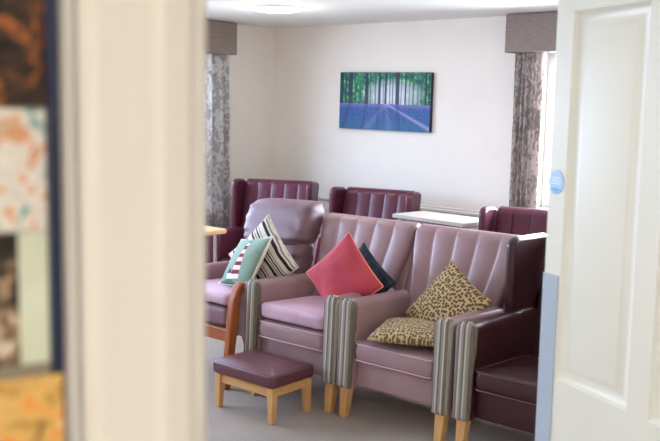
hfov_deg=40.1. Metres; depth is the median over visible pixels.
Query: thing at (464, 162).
wall
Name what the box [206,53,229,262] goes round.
curtain
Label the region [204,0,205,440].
trim
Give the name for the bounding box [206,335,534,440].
floor
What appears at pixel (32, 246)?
leaflet
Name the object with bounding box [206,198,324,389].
armchair
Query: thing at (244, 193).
armchair
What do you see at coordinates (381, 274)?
cushion
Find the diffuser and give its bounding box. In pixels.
[253,7,300,12]
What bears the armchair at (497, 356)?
on the floor
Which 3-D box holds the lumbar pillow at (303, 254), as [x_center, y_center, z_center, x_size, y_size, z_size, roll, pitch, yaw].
[-0.369,0.290,5.989,0.550,0.370,0.286,7,10,40]
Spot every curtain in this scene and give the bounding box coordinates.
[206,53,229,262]
[509,52,546,208]
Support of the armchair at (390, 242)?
on the floor
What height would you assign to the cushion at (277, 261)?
0.460 m
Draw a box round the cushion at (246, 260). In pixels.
[218,236,272,285]
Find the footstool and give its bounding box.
[213,349,313,424]
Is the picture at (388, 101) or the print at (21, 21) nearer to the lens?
the print at (21, 21)
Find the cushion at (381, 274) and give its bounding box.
[359,243,396,293]
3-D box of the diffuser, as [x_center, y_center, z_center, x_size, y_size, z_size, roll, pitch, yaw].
[-0.393,-1.546,6.649,0.358,0.021,0.358,7,10,40]
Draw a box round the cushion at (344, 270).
[306,231,383,300]
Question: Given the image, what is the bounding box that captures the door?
[535,0,659,440]
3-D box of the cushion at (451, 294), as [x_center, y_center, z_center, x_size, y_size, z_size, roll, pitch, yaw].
[0.635,0.438,4.896,0.230,0.406,0.505,-3,8,-29]
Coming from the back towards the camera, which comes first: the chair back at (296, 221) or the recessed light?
the recessed light
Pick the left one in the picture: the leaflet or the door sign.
the leaflet
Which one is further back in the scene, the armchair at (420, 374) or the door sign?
the armchair at (420, 374)
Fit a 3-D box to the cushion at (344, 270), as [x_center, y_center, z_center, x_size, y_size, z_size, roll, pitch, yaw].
[0.078,0.287,5.210,0.558,0.450,0.145,6,9,32]
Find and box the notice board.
[0,0,65,440]
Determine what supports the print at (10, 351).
attached to the notice board
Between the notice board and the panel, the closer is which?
the notice board
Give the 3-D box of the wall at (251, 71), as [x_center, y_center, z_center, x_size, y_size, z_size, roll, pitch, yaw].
[-3.386,-0.269,5.503,0.150,2.400,8.564,7,10,40]
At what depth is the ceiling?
6.72 m
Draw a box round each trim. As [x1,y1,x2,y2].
[71,0,203,440]
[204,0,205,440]
[318,194,478,216]
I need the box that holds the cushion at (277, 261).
[229,214,298,278]
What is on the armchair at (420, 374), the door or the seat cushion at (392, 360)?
the seat cushion at (392, 360)
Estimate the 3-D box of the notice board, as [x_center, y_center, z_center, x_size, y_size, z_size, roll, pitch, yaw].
[-0.438,-0.043,0.344,0.662,0.720,0.021,-3,9,-31]
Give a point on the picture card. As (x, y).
(31, 408)
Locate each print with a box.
[0,0,44,106]
[0,109,46,231]
[0,233,20,366]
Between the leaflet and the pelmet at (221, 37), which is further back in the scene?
the pelmet at (221, 37)
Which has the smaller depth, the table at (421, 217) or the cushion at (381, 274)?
the cushion at (381, 274)
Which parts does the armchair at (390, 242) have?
arm, arm, seat, leg, arm, arm, backrest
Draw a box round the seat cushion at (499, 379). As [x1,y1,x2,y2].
[475,355,538,403]
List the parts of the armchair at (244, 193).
arm, arm, backrest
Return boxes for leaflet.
[18,231,49,364]
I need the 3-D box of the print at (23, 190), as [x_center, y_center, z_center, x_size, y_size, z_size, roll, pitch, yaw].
[-0.240,-0.024,0.466,0.185,0.068,0.001,-3,9,-32]
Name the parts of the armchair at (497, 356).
leg, arm, arm, seat, backrest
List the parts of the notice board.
frame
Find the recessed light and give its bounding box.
[249,4,303,12]
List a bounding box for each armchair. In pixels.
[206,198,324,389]
[208,178,318,262]
[244,212,419,412]
[314,187,420,264]
[336,224,519,440]
[452,233,546,440]
[478,206,547,234]
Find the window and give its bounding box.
[538,53,555,208]
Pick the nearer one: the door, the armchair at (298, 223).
the door
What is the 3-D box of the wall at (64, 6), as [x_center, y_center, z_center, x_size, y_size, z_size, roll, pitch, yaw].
[0.788,0.360,1.235,7.920,2.400,0.100,-3,9,-32]
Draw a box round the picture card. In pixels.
[0,373,63,440]
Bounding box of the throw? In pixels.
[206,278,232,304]
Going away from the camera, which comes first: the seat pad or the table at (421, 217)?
the seat pad
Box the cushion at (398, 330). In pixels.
[367,317,434,346]
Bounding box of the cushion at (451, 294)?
[405,260,491,322]
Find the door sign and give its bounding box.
[549,170,563,193]
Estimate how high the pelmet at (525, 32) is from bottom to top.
0.283 m
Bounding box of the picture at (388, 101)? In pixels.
[339,72,433,132]
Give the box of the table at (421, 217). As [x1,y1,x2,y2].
[392,211,478,229]
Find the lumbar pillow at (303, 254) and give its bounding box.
[285,243,314,273]
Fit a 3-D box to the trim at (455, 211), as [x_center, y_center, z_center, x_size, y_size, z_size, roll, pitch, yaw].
[0.448,-0.146,7.872,2.660,0.055,0.024,7,10,40]
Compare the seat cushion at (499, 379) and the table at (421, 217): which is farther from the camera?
the table at (421, 217)
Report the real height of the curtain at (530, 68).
2.091 m
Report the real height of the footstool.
0.292 m
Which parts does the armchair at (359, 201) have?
arm, backrest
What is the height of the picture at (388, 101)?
0.492 m
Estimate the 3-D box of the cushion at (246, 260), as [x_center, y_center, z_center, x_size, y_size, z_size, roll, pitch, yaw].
[-0.534,0.250,5.680,0.214,0.333,0.417,-4,9,-37]
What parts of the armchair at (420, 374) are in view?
leg, arm, arm, seat, leg, arm, backrest, arm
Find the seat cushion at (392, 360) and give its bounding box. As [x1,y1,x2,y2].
[355,340,433,377]
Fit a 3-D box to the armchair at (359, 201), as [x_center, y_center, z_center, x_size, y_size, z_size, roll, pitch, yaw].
[0.249,0.277,7.180,0.733,1.030,0.774,5,8,27]
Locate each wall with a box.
[58,0,77,440]
[229,24,273,227]
[273,16,548,236]
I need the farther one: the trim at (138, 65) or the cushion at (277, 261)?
the cushion at (277, 261)
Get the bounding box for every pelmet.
[206,20,236,54]
[505,12,557,53]
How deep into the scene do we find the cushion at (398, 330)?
4.72 m
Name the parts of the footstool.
leg, seat, leg, leg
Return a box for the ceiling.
[206,0,557,27]
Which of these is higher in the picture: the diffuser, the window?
the diffuser
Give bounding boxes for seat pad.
[261,296,323,329]
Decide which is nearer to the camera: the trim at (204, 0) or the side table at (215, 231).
the trim at (204, 0)
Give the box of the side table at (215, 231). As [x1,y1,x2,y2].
[206,226,226,261]
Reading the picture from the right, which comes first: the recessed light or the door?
the door
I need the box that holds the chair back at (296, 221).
[244,198,324,244]

